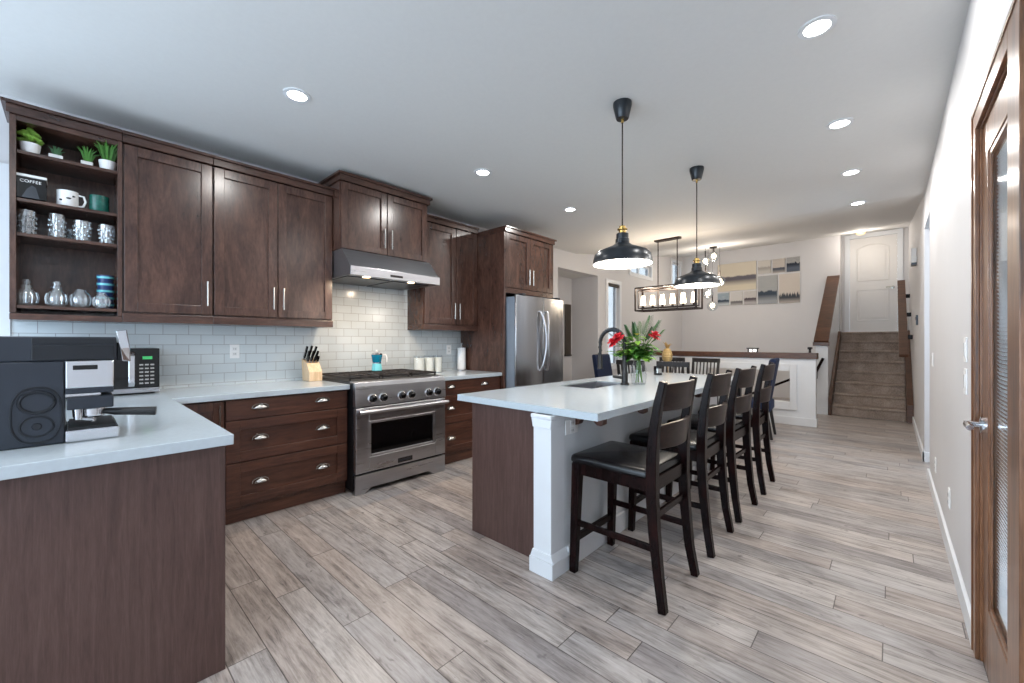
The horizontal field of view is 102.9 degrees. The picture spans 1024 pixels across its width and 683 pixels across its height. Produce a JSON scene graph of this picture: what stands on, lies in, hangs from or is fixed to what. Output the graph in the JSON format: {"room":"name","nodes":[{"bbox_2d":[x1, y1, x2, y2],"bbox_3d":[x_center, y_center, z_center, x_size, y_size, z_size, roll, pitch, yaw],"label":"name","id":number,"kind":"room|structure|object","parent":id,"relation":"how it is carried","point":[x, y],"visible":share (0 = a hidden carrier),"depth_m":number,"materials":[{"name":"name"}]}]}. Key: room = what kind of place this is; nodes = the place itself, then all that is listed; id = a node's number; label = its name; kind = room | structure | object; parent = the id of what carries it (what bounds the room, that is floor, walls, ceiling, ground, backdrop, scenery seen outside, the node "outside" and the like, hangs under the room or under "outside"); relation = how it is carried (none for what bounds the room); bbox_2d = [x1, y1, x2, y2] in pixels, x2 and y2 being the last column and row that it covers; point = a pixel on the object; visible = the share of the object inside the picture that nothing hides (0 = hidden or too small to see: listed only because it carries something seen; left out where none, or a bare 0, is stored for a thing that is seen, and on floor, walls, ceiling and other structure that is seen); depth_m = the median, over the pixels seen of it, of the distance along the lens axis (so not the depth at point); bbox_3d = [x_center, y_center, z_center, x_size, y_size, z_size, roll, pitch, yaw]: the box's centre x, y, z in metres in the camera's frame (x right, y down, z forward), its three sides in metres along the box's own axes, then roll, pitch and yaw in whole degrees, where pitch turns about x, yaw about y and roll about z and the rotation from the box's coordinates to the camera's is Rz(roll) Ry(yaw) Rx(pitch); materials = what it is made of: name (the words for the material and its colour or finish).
{"room":"kitchen","nodes":[
{"label":"kitchen","id":0,"kind":"room"},
{"bbox_2d":[0,94,681,384],"bbox_3d":[-0.364,-0.577,5.661,0.140,3.700,14.200,0,0,43],"label":"wall","id":1,"kind":"structure","parent":0,"point":[563,260],"depth_m":7.90,"materials":[{"name":"paint"}]},
{"bbox_2d":[0,162,10,335],"bbox_3d":[-3.608,-0.387,2.127,0.118,1.440,1.265,0,0,43],"label":"window","id":2,"kind":"structure","parent":1,"relation":"in","point":[5,322],"depth_m":2.53,"materials":[{"name":"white glass"}]},
{"bbox_2d":[0,96,122,323],"bbox_3d":[-2.853,-0.757,2.611,0.364,1.260,0.502,0,0,43],"label":"upper cabinet","id":3,"kind":"object","parent":1,"relation":"attached to","point":[42,258],"visible":0.94,"depth_m":2.64,"materials":[{"name":"wood"}]},
{"bbox_2d":[17,127,43,153],"bbox_3d":[-2.903,-1.204,2.458,0.090,0.162,0.110,0,0,43],"label":"potted plant","id":4,"kind":"object","parent":3,"relation":"on","point":[29,135],"visible":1,"depth_m":2.44,"materials":[{"name":"green plant"}]},
{"bbox_2d":[16,172,47,201],"bbox_3d":[-2.900,-0.916,2.462,0.124,0.146,0.128,0,0,43],"label":"coffee canister","id":5,"kind":"object","parent":3,"relation":"on","point":[32,187],"visible":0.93,"depth_m":2.42,"materials":[{"name":"metal"}]},
{"bbox_2d":[48,146,64,158],"bbox_3d":[-2.833,-1.167,2.540,0.085,0.088,0.070,0,0,43],"label":"potted plant","id":6,"kind":"object","parent":3,"relation":"on","point":[56,153],"visible":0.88,"depth_m":2.52,"materials":[{"name":"green plant"}]},
{"bbox_2d":[56,189,86,207],"bbox_3d":[-2.786,-0.892,2.583,0.097,0.100,0.132,0,0,43],"label":"mug","id":7,"kind":"object","parent":3,"relation":"on","point":[64,197],"visible":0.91,"depth_m":2.54,"materials":[{"name":"white ceramic"}]},
{"bbox_2d":[77,146,98,165],"bbox_3d":[-2.737,-1.188,2.640,0.104,0.130,0.123,0,0,-17],"label":"potted plant","id":8,"kind":"object","parent":3,"relation":"on","point":[88,157],"visible":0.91,"depth_m":2.62,"materials":[{"name":"green plant"}]},
{"bbox_2d":[89,194,108,211],"bbox_3d":[-2.704,-0.895,2.673,0.094,0.105,0.094,0,0,43],"label":"mug","id":9,"kind":"object","parent":3,"relation":"on","point":[96,202],"visible":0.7,"depth_m":2.64,"materials":[{"name":"green ceramic"}]},
{"bbox_2d":[96,302,114,308],"bbox_3d":[-2.733,-0.238,2.744,0.087,0.044,0.086,0,0,43],"label":"cup","id":10,"kind":"object","parent":3,"relation":"on","point":[104,304],"visible":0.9,"depth_m":2.71,"materials":[{"name":"ceramic"}]},
{"bbox_2d":[96,295,114,302],"bbox_3d":[-2.733,-0.283,2.744,0.087,0.044,0.086,0,0,43],"label":"cup","id":11,"kind":"object","parent":10,"relation":"on","point":[104,298],"visible":0.93,"depth_m":2.71,"materials":[{"name":"ceramic"}]},
{"bbox_2d":[96,288,114,295],"bbox_3d":[-2.733,-0.329,2.744,0.087,0.044,0.086,0,0,43],"label":"cup","id":12,"kind":"object","parent":11,"relation":"on","point":[106,292],"visible":0.97,"depth_m":2.72,"materials":[{"name":"ceramic"}]},
{"bbox_2d":[96,282,114,288],"bbox_3d":[-2.733,-0.374,2.744,0.087,0.044,0.086,0,0,43],"label":"cup","id":13,"kind":"object","parent":12,"relation":"on","point":[103,285],"visible":0.98,"depth_m":2.72,"materials":[{"name":"ceramic"}]},
{"bbox_2d":[96,275,114,282],"bbox_3d":[-2.733,-0.420,2.744,0.087,0.044,0.086,0,0,43],"label":"cup","id":14,"kind":"object","parent":13,"relation":"on","point":[101,278],"visible":0.97,"depth_m":2.71,"materials":[{"name":"ceramic"}]},
{"bbox_2d":[94,141,117,170],"bbox_3d":[-2.670,-1.228,2.708,0.206,0.210,0.188,0,0,43],"label":"potted plant","id":15,"kind":"object","parent":3,"relation":"on","point":[108,155],"visible":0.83,"depth_m":2.68,"materials":[{"name":"green plant"}]},
{"bbox_2d":[120,130,213,324],"bbox_3d":[-2.514,-0.758,2.975,0.364,1.258,0.491,0,0,43],"label":"upper cabinet","id":16,"kind":"object","parent":1,"relation":"attached to","point":[167,187],"visible":0.86,"depth_m":2.87,"materials":[{"name":"brown wood"}]},
{"bbox_2d":[11,283,460,388],"bbox_3d":[-1.909,-0.232,3.889,0.008,1.180,3.671,0,0,43],"label":"tile backsplash","id":17,"kind":"structure","parent":1,"relation":"attached to","point":[366,320],"depth_m":3.71,"materials":[{"name":"tile"}]},
{"bbox_2d":[230,345,239,357],"bbox_3d":[-2.328,0.083,3.425,0.010,0.115,0.070,0,0,43],"label":"wall outlet","id":18,"kind":"object","parent":17,"relation":"attached to","point":[234,349],"visible":1,"depth_m":3.42,"materials":[{"name":"white plastic"}]},
{"bbox_2d":[206,155,333,327],"bbox_3d":[-2.042,-0.758,3.484,0.364,1.258,0.896,0,0,43],"label":"upper cabinet","id":19,"kind":"object","parent":1,"relation":"attached to","point":[272,231],"visible":0.93,"depth_m":3.33,"materials":[{"name":"brown wood"}]},
{"bbox_2d":[318,170,432,262],"bbox_3d":[-1.362,-1.165,4.106,0.514,0.680,0.997,0,0,43],"label":"upper cabinet","id":20,"kind":"object","parent":1,"relation":"attached to","point":[369,216],"visible":0.88,"depth_m":3.88,"materials":[{"name":"brown wood"}]},
{"bbox_2d":[332,248,439,289],"bbox_3d":[-1.298,-0.696,4.047,0.670,0.254,0.938,0,0,43],"label":"range hood","id":21,"kind":"object","parent":20,"relation":"attached to","point":[349,267],"visible":0.94,"depth_m":3.81,"materials":[{"name":"metal"}]},
{"bbox_2d":[407,214,479,330],"bbox_3d":[-0.797,-0.758,4.824,0.364,1.258,0.785,0,0,43],"label":"upper cabinet","id":22,"kind":"object","parent":1,"relation":"attached to","point":[451,305],"visible":0.87,"depth_m":4.69,"materials":[{"name":"brown wood"}]},
{"bbox_2d":[606,278,621,368],"bbox_3d":[1.991,-0.337,8.155,0.118,1.770,0.610,0,0,43],"label":"window","id":23,"kind":"structure","parent":1,"relation":"in","point":[611,290],"depth_m":8.21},
{"bbox_2d":[629,265,652,280],"bbox_3d":[2.825,-1.587,9.052,0.118,0.380,1.150,0,0,43],"label":"window","id":24,"kind":"structure","parent":1,"relation":"in","point":[643,272],"depth_m":9.20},
{"bbox_2d":[671,258,681,283],"bbox_3d":[4.190,-1.737,10.521,0.118,0.720,0.700,0,0,43],"label":"window","id":25,"kind":"structure","parent":1,"relation":"in","point":[673,265],"depth_m":10.55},
{"bbox_2d":[0,0,969,256],"bbox_3d":[1.922,-2.087,4.016,5.850,1.100,14.900,0,0,43],"label":"ceiling","id":26,"kind":"structure","parent":0,"point":[419,97],"depth_m":2.58,"materials":[{"name":"paint"}]},
{"bbox_2d":[283,87,310,102],"bbox_3d":[-1.339,-1.532,2.543,0.156,0.007,0.156,0,0,43],"label":"recessed light","id":27,"kind":"object","parent":26,"relation":"in","point":[294,94],"visible":1,"depth_m":2.54,"materials":[{"name":"white"}]},
{"bbox_2d":[474,169,490,175],"bbox_3d":[-0.264,-1.532,3.701,0.156,0.007,0.156,0,0,43],"label":"recessed light","id":28,"kind":"object","parent":26,"relation":"in","point":[480,172],"visible":1,"depth_m":3.70,"materials":[{"name":"white"}]},
{"bbox_2d":[592,98,653,269],"bbox_3d":[0.711,-1.016,2.629,0.381,1.039,0.381,0,0,43],"label":"pendant lamp","id":29,"kind":"object","parent":26,"relation":"hanging from","point":[623,254],"visible":1,"depth_m":2.59,"materials":[{"name":"black metal"}]},
{"bbox_2d":[634,236,702,311],"bbox_3d":[2.336,-1.015,6.129,0.930,1.096,0.270,0,0,43],"label":"linear chandelier","id":30,"kind":"object","parent":26,"relation":"hanging from","point":[672,307],"visible":0.94,"depth_m":6.13,"materials":[{"name":"brown metal"}]},
{"bbox_2d":[674,165,720,288],"bbox_3d":[1.638,-1.014,3.617,0.385,1.044,0.385,0,0,43],"label":"pendant lamp","id":31,"kind":"object","parent":26,"relation":"hanging from","point":[697,278],"visible":1,"depth_m":3.58,"materials":[{"name":"black metal"}]},
{"bbox_2d":[700,246,721,308],"bbox_3d":[4.143,-1.304,8.433,0.476,1.345,0.335,0,0,26],"label":"cluster","id":32,"kind":"object","parent":26,"relation":"hanging from","point":[712,305],"visible":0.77,"depth_m":8.45,"materials":[{"name":"glass"}]},
{"bbox_2d":[798,14,836,39],"bbox_3d":[1.490,-1.532,1.994,0.156,0.007,0.156,0,0,43],"label":"recessed light","id":33,"kind":"object","parent":26,"relation":"in","point":[818,26],"visible":1,"depth_m":1.99,"materials":[{"name":"white"}]},
{"bbox_2d":[826,117,853,129],"bbox_3d":[2.309,-1.532,2.875,0.156,0.007,0.156,0,0,43],"label":"recessed light","id":34,"kind":"object","parent":26,"relation":"in","point":[843,122],"visible":1,"depth_m":2.87,"materials":[{"name":"white"}]},
{"bbox_2d":[840,168,861,175],"bbox_3d":[3.075,-1.532,3.699,0.156,0.007,0.156,0,0,43],"label":"recessed light","id":35,"kind":"object","parent":26,"relation":"in","point":[858,170],"visible":1,"depth_m":3.69,"materials":[{"name":"white"}]},
{"bbox_2d":[558,270,588,278],"bbox_3d":[0.890,-1.288,7.526,0.560,0.079,1.480,0,0,43],"label":"ceiling","id":36,"kind":"structure","parent":0,"point":[561,273],"depth_m":7.71,"materials":[{"name":"paint"}]},
{"bbox_2d":[558,276,590,381],"bbox_3d":[0.890,0.013,7.526,0.560,2.520,1.480,0,0,43],"label":"wall","id":37,"kind":"structure","parent":0,"point":[576,292],"depth_m":7.95,"materials":[{"name":"paint"}]},
{"bbox_2d":[564,304,571,355],"bbox_3d":[1.095,-0.222,7.977,0.044,1.010,0.200,0,0,43],"label":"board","id":38,"kind":"object","parent":37,"relation":"attached to","point":[567,306],"visible":1,"depth_m":7.96,"materials":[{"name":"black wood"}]},
{"bbox_2d":[198,394,988,682],"bbox_3d":[1.173,1.323,4.643,7.800,0.100,14.800,0,0,43],"label":"floor","id":39,"kind":"structure","parent":0,"point":[840,572],"depth_m":2.07,"materials":[{"name":"laminate"}]},
{"bbox_2d":[0,446,224,682],"bbox_3d":[-2.367,0.836,1.819,2.154,0.874,1.364,0,0,43],"label":"base cabinet","id":40,"kind":"object","parent":39,"relation":"on","point":[113,572],"visible":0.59,"depth_m":1.36,"materials":[{"name":"wood"}]},
{"bbox_2d":[0,380,349,480],"bbox_3d":[-1.970,0.378,2.220,2.189,0.040,2.572,0,0,43],"label":"countertop","id":41,"kind":"structure","parent":40,"relation":"on","point":[174,428],"depth_m":1.57,"materials":[{"name":"stone"}]},
{"bbox_2d":[0,330,156,450],"bbox_3d":[-1.700,0.156,1.504,0.302,0.401,0.569,0,0,43],"label":"espresso machine","id":42,"kind":"object","parent":41,"relation":"on","point":[37,374],"visible":1,"depth_m":1.42,"materials":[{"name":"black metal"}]},
{"bbox_2d":[65,386,113,394],"bbox_3d":[-1.627,0.177,1.570,0.278,0.020,0.122,0,0,43],"label":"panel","id":43,"kind":"object","parent":42,"relation":"attached to","point":[69,390],"depth_m":1.48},
{"bbox_2d":[65,416,118,442],"bbox_3d":[-1.622,0.336,1.575,0.279,0.042,0.136,0,0,43],"label":"drip tray","id":44,"kind":"object","parent":42,"relation":"on","point":[104,426],"depth_m":1.50,"materials":[{"name":"silver metal"}]},
{"bbox_2d":[69,415,115,429],"bbox_3d":[-1.622,0.311,1.575,0.260,0.008,0.120,0,0,43],"label":"grille","id":45,"kind":"object","parent":42,"relation":"attached to","point":[107,422],"depth_m":1.52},
{"bbox_2d":[66,348,159,398],"bbox_3d":[-2.708,0.202,2.755,0.352,0.310,0.472,0,0,43],"label":"microwave","id":46,"kind":"object","parent":41,"relation":"on","point":[140,374],"visible":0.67,"depth_m":2.75,"materials":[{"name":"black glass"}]},
{"bbox_2d":[302,358,321,381],"bbox_3d":[-1.836,0.258,3.743,0.184,0.198,0.115,0,0,43],"label":"knife block","id":47,"kind":"object","parent":41,"relation":"on","point":[312,371],"visible":0.93,"depth_m":3.70,"materials":[{"name":"brown wood"}]},
{"bbox_2d":[182,400,223,428],"bbox_3d":[-2.313,0.836,2.906,0.753,0.874,0.300,0,0,43],"label":"base cabinet","id":48,"kind":"object","parent":39,"relation":"on","point":[213,411],"visible":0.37,"depth_m":2.73,"materials":[{"name":"brown wood"}]},
{"bbox_2d":[224,390,346,524],"bbox_3d":[-1.919,0.836,3.334,0.748,0.874,0.862,0,0,43],"label":"base cabinet","id":49,"kind":"object","parent":39,"relation":"on","point":[287,451],"visible":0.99,"depth_m":3.06,"materials":[{"name":"brown wood"}]},
{"bbox_2d":[322,369,448,495],"bbox_3d":[-1.241,0.787,3.937,0.882,0.972,0.924,0,0,43],"label":"gas range","id":50,"kind":"object","parent":39,"relation":"on","point":[396,417],"visible":0.92,"depth_m":3.63,"materials":[{"name":"metal"}]},
{"bbox_2d":[371,350,387,370],"bbox_3d":[-1.359,0.195,4.192,0.164,0.211,0.107,0,0,-25],"label":"moka pot","id":51,"kind":"object","parent":50,"relation":"on","point":[376,356],"visible":1,"depth_m":4.14,"materials":[{"name":"blue metal"}]},
{"bbox_2d":[322,374,436,382],"bbox_3d":[-1.304,0.340,3.996,0.710,0.014,0.924,0,0,43],"label":"cooktop","id":52,"kind":"object","parent":50,"relation":"in","point":[331,378],"depth_m":3.69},
{"bbox_2d":[443,376,499,463],"bbox_3d":[-0.686,0.836,4.661,0.748,0.874,0.873,0,0,43],"label":"base cabinet","id":53,"kind":"object","parent":39,"relation":"on","point":[458,414],"visible":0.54,"depth_m":4.32,"materials":[{"name":"brown wood"}]},
{"bbox_2d":[429,370,501,380],"bbox_3d":[-0.686,0.378,4.660,0.749,0.040,0.878,0,0,43],"label":"countertop","id":54,"kind":"structure","parent":53,"relation":"on","point":[448,375],"depth_m":4.56,"materials":[{"name":"stone"}]},
{"bbox_2d":[413,356,423,369],"bbox_3d":[-1.038,0.258,4.554,0.120,0.200,0.120,0,0,43],"label":"candle jar","id":55,"kind":"object","parent":54,"relation":"on","point":[418,363],"visible":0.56,"depth_m":4.51,"materials":[{"name":"wax"}]},
{"bbox_2d":[424,358,433,370],"bbox_3d":[-0.946,0.258,4.653,0.110,0.200,0.110,0,0,43],"label":"candle jar","id":56,"kind":"object","parent":54,"relation":"on","point":[428,362],"visible":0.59,"depth_m":4.61,"materials":[{"name":"wax"}]},
{"bbox_2d":[434,357,441,372],"bbox_3d":[-0.861,0.258,4.745,0.100,0.200,0.100,0,0,43],"label":"candle jar","id":57,"kind":"object","parent":54,"relation":"on","point":[437,360],"visible":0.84,"depth_m":4.71,"materials":[{"name":"wax"}]},
{"bbox_3d":[-0.632,0.187,5.116,0.128,0.340,0.128,0,0,43],"label":"paper towel holder","id":58,"kind":"object","parent":54,"relation":"on","visible":0},
{"bbox_2d":[457,348,465,368],"bbox_3d":[-0.632,0.212,5.116,0.104,0.269,0.104,0,0,43],"label":"paper towel roll","id":59,"kind":"object","parent":58,"relation":"in","point":[461,352],"visible":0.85,"depth_m":5.07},
{"bbox_2d":[461,225,556,388],"bbox_3d":[-0.034,-0.033,5.313,0.817,2.612,0.965,0,0,43],"label":"tall cabinet","id":60,"kind":"object","parent":39,"relation":"on","point":[511,261],"visible":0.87,"depth_m":4.92,"materials":[{"name":"brown wood"}]},
{"bbox_2d":[506,293,562,387],"bbox_3d":[0.092,0.348,5.210,0.942,1.810,0.910,0,0,43],"label":"fridge","id":61,"kind":"object","parent":39,"relation":"on","point":[534,325],"visible":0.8,"depth_m":4.82,"materials":[{"name":"metal"}]},
{"bbox_2d":[472,393,716,580],"bbox_3d":[0.975,0.836,3.413,0.918,0.874,2.872,0,0,43],"label":"kitchen island","id":62,"kind":"object","parent":39,"relation":"on","point":[522,462],"visible":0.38,"depth_m":2.47,"materials":[{"name":"paint"}]},
{"bbox_2d":[565,418,577,434],"bbox_3d":[0.342,0.483,2.325,0.010,0.082,0.122,0,0,43],"label":"wall outlet","id":63,"kind":"object","parent":62,"relation":"attached to","point":[570,427],"visible":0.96,"depth_m":2.31,"materials":[{"name":"white plastic"}]},
{"bbox_2d":[457,371,732,421],"bbox_3d":[1.014,0.378,3.455,1.083,0.040,2.898,0,0,43],"label":"island countertop","id":64,"kind":"structure","parent":62,"relation":"on","point":[602,403],"depth_m":2.71,"materials":[{"name":"stone"}]},
{"bbox_2d":[567,382,619,388],"bbox_3d":[0.688,0.475,3.415,0.320,0.216,0.580,0,0,43],"label":"undermount sink","id":65,"kind":"object","parent":64,"relation":"in","point":[591,385],"visible":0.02,"depth_m":3.64,"materials":[{"name":"metal"}]},
{"bbox_2d":[597,327,628,384],"bbox_3d":[0.838,0.118,3.430,0.289,0.478,0.101,0,0,43],"label":"kitchen faucet","id":66,"kind":"object","parent":64,"relation":"on","point":[624,377],"visible":0.94,"depth_m":3.37,"materials":[{"name":"metal"}]},
{"bbox_3d":[1.060,0.240,3.411,0.128,0.235,0.128,0,0,43],"label":"glass vase","id":67,"kind":"object","parent":64,"relation":"on","visible":0},
{"bbox_2d":[607,337,642,382],"bbox_3d":[0.932,0.151,3.368,0.308,0.382,0.115,0,0,-3],"label":"flower","id":68,"kind":"object","parent":67,"relation":"in","point":[611,340],"visible":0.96,"depth_m":3.37,"materials":[{"name":"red plant"}]},
{"bbox_2d":[612,332,638,381],"bbox_3d":[0.949,0.132,3.365,0.264,0.421,0.117,0,0,-9],"label":"flower","id":69,"kind":"object","parent":67,"relation":"in","point":[618,336],"visible":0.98,"depth_m":3.34,"materials":[{"name":"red plant"}]},
{"bbox_2d":[635,331,660,380],"bbox_3d":[1.121,0.126,3.347,0.213,0.432,0.119,0,0,43],"label":"flower","id":70,"kind":"object","parent":67,"relation":"in","point":[653,335],"visible":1,"depth_m":3.31,"materials":[{"name":"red plant"}]},
{"bbox_2d":[592,354,612,377],"bbox_3d":[1.732,0.749,6.962,0.559,1.052,0.500,0,0,43],"label":"upholstered chair","id":71,"kind":"object","parent":39,"relation":"on","point":[607,369],"visible":0.16,"depth_m":7.06,"materials":[{"name":"blue fabric"}]},
{"bbox_2d":[616,360,644,374],"bbox_3d":[1.894,0.774,6.153,0.450,1.001,0.516,0,0,43],"label":"chair","id":72,"kind":"object","parent":39,"relation":"on","point":[618,362],"visible":0.2,"depth_m":5.97,"materials":[{"name":"black wood"}]},
{"bbox_2d":[569,376,699,615],"bbox_3d":[0.679,0.732,2.229,0.574,1.089,0.468,0,0,43],"label":"counter stool","id":73,"kind":"object","parent":39,"relation":"on","point":[649,469],"visible":1,"depth_m":2.11,"materials":[{"name":"wood"}]},
{"bbox_2d":[659,357,684,372],"bbox_3d":[2.607,0.774,6.891,0.450,1.001,0.516,0,0,43],"label":"chair","id":74,"kind":"object","parent":39,"relation":"on","point":[677,359],"visible":0.18,"depth_m":6.99,"materials":[{"name":"black wood"}]},
{"bbox_2d":[656,361,689,373],"bbox_3d":[2.342,0.774,5.737,0.450,1.001,0.516,0,0,40],"label":"chair","id":75,"kind":"object","parent":39,"relation":"on","point":[667,364],"visible":0.31,"depth_m":5.54,"materials":[{"name":"black wood"}]},
{"bbox_2d":[628,369,733,557],"bbox_3d":[1.142,0.732,2.728,0.574,1.089,0.468,0,0,42],"label":"counter stool","id":76,"kind":"object","parent":39,"relation":"on","point":[704,444],"visible":0.74,"depth_m":2.52,"materials":[{"name":"wood"}]},
{"bbox_2d":[633,371,741,405],"bbox_3d":[2.566,0.893,6.215,1.600,0.760,0.840,0,0,43],"label":"dining table","id":77,"kind":"object","parent":39,"relation":"on","point":[739,393],"visible":0.02,"depth_m":5.95,"materials":[{"name":"black wood"}]},
{"bbox_2d":[662,342,672,372],"bbox_3d":[2.386,0.257,6.271,0.157,0.510,0.162,0,0,43],"label":"ornament","id":78,"kind":"object","parent":77,"relation":"on","point":[667,355],"visible":0.72,"depth_m":6.22,"materials":[{"name":"ceramic"}]},
{"bbox_2d":[691,358,719,404],"bbox_3d":[3.023,0.774,6.559,0.516,1.001,0.450,0,0,-44],"label":"chair","id":79,"kind":"object","parent":39,"relation":"on","point":[711,360],"visible":0.28,"depth_m":6.69,"materials":[{"name":"black wood"}]},
{"bbox_2d":[665,365,757,522],"bbox_3d":[1.577,0.732,3.196,0.574,1.089,0.468,0,0,44],"label":"counter stool","id":80,"kind":"object","parent":39,"relation":"on","point":[736,429],"visible":0.67,"depth_m":2.97,"materials":[{"name":"wood"}]},
{"bbox_2d":[698,362,775,494],"bbox_3d":[2.054,0.732,3.709,0.574,1.089,0.468,0,0,41],"label":"counter stool","id":81,"kind":"object","parent":39,"relation":"on","point":[759,416],"visible":0.66,"depth_m":3.45,"materials":[{"name":"wood"}]},
{"bbox_2d":[737,358,779,439],"bbox_3d":[3.301,0.749,5.575,0.559,1.052,0.500,0,0,38],"label":"upholstered chair","id":82,"kind":"object","parent":39,"relation":"on","point":[774,360],"visible":0.4,"depth_m":5.42,"materials":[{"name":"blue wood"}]},
{"bbox_2d":[828,330,913,422],"bbox_3d":[6.725,0.531,7.637,1.059,1.484,2.545,0,0,43],"label":"staircase","id":83,"kind":"structure","parent":39,"relation":"on","point":[869,378],"depth_m":7.25,"materials":[{"name":"wood"}]},
{"bbox_2d":[618,355,816,418],"bbox_3d":[3.353,0.768,7.187,3.231,1.010,0.145,0,0,43],"label":"wall","id":84,"kind":"structure","parent":0,"point":[802,403],"depth_m":6.24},
{"bbox_2d":[617,350,818,358],"bbox_3d":[3.376,0.217,7.190,3.240,0.089,0.190,0,0,43],"label":"trim","id":85,"kind":"structure","parent":84,"relation":"on","point":[786,355],"depth_m":6.65,"materials":[{"name":"brown wood"}]},
{"bbox_2d":[769,414,817,427],"bbox_3d":[3.366,1.213,7.181,3.237,0.120,0.136,0,0,43],"label":"baseboard","id":86,"kind":"structure","parent":84,"relation":"attached to","point":[807,422],"depth_m":6.21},
{"bbox_2d":[682,235,841,397],"bbox_3d":[5.862,-0.577,9.862,3.265,3.700,0.470,0,0,43],"label":"wall","id":87,"kind":"structure","parent":0,"point":[782,327],"depth_m":9.46,"materials":[{"name":"paint"}]},
{"bbox_2d":[718,293,729,305],"bbox_3d":[5.235,-1.042,10.099,0.265,0.310,0.032,0,0,43],"label":"print","id":88,"kind":"object","parent":87,"relation":"attached to","point":[723,298],"visible":1,"depth_m":10.08},
{"bbox_2d":[718,261,755,291],"bbox_3d":[5.447,-1.569,9.901,0.845,0.675,0.032,0,0,43],"label":"print","id":89,"kind":"object","parent":87,"relation":"attached to","point":[739,276],"visible":0.95,"depth_m":9.87},
{"bbox_2d":[731,292,742,304],"bbox_3d":[5.451,-1.042,9.898,0.265,0.310,0.032,0,0,43],"label":"print","id":90,"kind":"object","parent":87,"relation":"attached to","point":[736,297],"visible":1,"depth_m":9.88},
{"bbox_2d":[744,291,755,304],"bbox_3d":[5.664,-1.037,9.700,0.255,0.320,0.032,0,0,43],"label":"print","id":91,"kind":"object","parent":87,"relation":"attached to","point":[749,296],"visible":1,"depth_m":9.70},
{"bbox_2d":[758,260,770,273],"bbox_3d":[5.878,-1.732,9.501,0.260,0.310,0.032,0,0,43],"label":"print","id":92,"kind":"object","parent":87,"relation":"attached to","point":[764,267],"visible":1,"depth_m":9.48},
{"bbox_2d":[758,275,776,303],"bbox_3d":[5.924,-1.200,9.459,0.385,0.655,0.032,0,0,43],"label":"print","id":93,"kind":"object","parent":87,"relation":"attached to","point":[767,285],"visible":1,"depth_m":9.45},
{"bbox_2d":[773,258,784,272],"bbox_3d":[6.087,-1.727,9.307,0.240,0.320,0.032,0,0,43],"label":"print","id":94,"kind":"object","parent":87,"relation":"attached to","point":[778,264],"visible":1,"depth_m":9.29},
{"bbox_2d":[779,273,799,303],"bbox_3d":[6.235,-1.197,9.170,0.395,0.660,0.032,0,0,43],"label":"print","id":95,"kind":"object","parent":87,"relation":"attached to","point":[789,284],"visible":1,"depth_m":9.15,"materials":[{"name":"beige paper"}]},
{"bbox_2d":[787,256,799,271],"bbox_3d":[6.288,-1.724,9.120,0.250,0.325,0.032,0,0,43],"label":"print","id":96,"kind":"object","parent":87,"relation":"attached to","point":[793,263],"visible":1,"depth_m":9.10},
{"bbox_2d":[816,284,838,407],"bbox_3d":[6.120,-0.027,7.895,0.172,2.600,2.040,0,0,43],"label":"wall","id":97,"kind":"structure","parent":0,"point":[827,352],"depth_m":7.18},
{"bbox_2d":[814,275,839,341],"bbox_3d":[6.100,-0.688,7.881,0.210,1.415,2.088,0,0,43],"label":"trim","id":98,"kind":"structure","parent":97,"relation":"attached to","point":[823,329],"depth_m":7.75,"materials":[{"name":"brown wood"}]},
{"bbox_2d":[842,227,908,331],"bbox_3d":[7.652,-0.577,8.623,1.045,3.700,0.150,0,0,43],"label":"wall","id":99,"kind":"structure","parent":0,"point":[905,230],"depth_m":8.25,"materials":[{"name":"paint"}]},
{"bbox_2d":[845,228,902,331],"bbox_3d":[7.587,-1.244,8.579,0.920,2.095,0.101,0,0,43],"label":"door","id":100,"kind":"structure","parent":99,"relation":"in","point":[873,265],"depth_m":8.58,"materials":[{"name":"white wood"}]},
{"bbox_2d":[909,0,1012,603],"bbox_3d":[3.097,-0.577,2.856,0.130,3.700,14.800,0,0,43],"label":"wall","id":101,"kind":"structure","parent":0,"point":[940,227],"depth_m":2.39,"materials":[{"name":"paint"}]},
{"bbox_2d":[897,280,912,356],"bbox_3d":[6.849,-0.477,7.116,0.169,1.438,2.272,0,0,43],"label":"wall handrail","id":102,"kind":"object","parent":101,"relation":"attached to","point":[903,336],"visible":0.97,"depth_m":6.97,"materials":[{"name":"brown wood"}]},
{"bbox_2d":[910,248,916,266],"bbox_3d":[5.586,-1.172,5.676,0.059,0.230,0.200,0,0,43],"label":"door chime","id":103,"kind":"object","parent":101,"relation":"attached to","point":[913,252],"visible":1,"depth_m":5.61,"materials":[{"name":"white plastic"}]},
{"bbox_2d":[912,417,929,461],"bbox_3d":[5.359,1.220,5.303,0.146,0.105,2.796,0,0,43],"label":"baseboard","id":104,"kind":"structure","parent":101,"relation":"attached to","point":[925,456],"depth_m":4.61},
{"bbox_2d":[927,468,970,644],"bbox_3d":[0.988,1.220,0.693,0.016,0.105,8.360,0,0,43],"label":"baseboard","id":105,"kind":"structure","parent":101,"relation":"attached to","point":[965,605],"depth_m":2.21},
{"bbox_2d":[963,337,966,361],"bbox_3d":[2.134,0.038,1.921,0.009,0.115,0.070,0,0,43],"label":"light switch","id":106,"kind":"object","parent":101,"relation":"attached to","point":[965,338],"visible":1,"depth_m":1.90,"materials":[{"name":"white plastic"}]},
{"bbox_2d":[963,368,967,394],"bbox_3d":[2.134,0.188,1.921,0.009,0.120,0.075,0,0,43],"label":"light switch","id":107,"kind":"object","parent":101,"relation":"attached to","point":[965,375],"visible":1,"depth_m":1.90,"materials":[{"name":"white plastic"}]},
{"bbox_2d":[963,0,1023,682],"bbox_3d":[1.659,0.171,1.349,0.185,2.205,0.845,0,0,43],"label":"door","id":108,"kind":"structure","parent":101,"relation":"in","point":[996,425],"depth_m":1.46,"materials":[{"name":"brown wood"}]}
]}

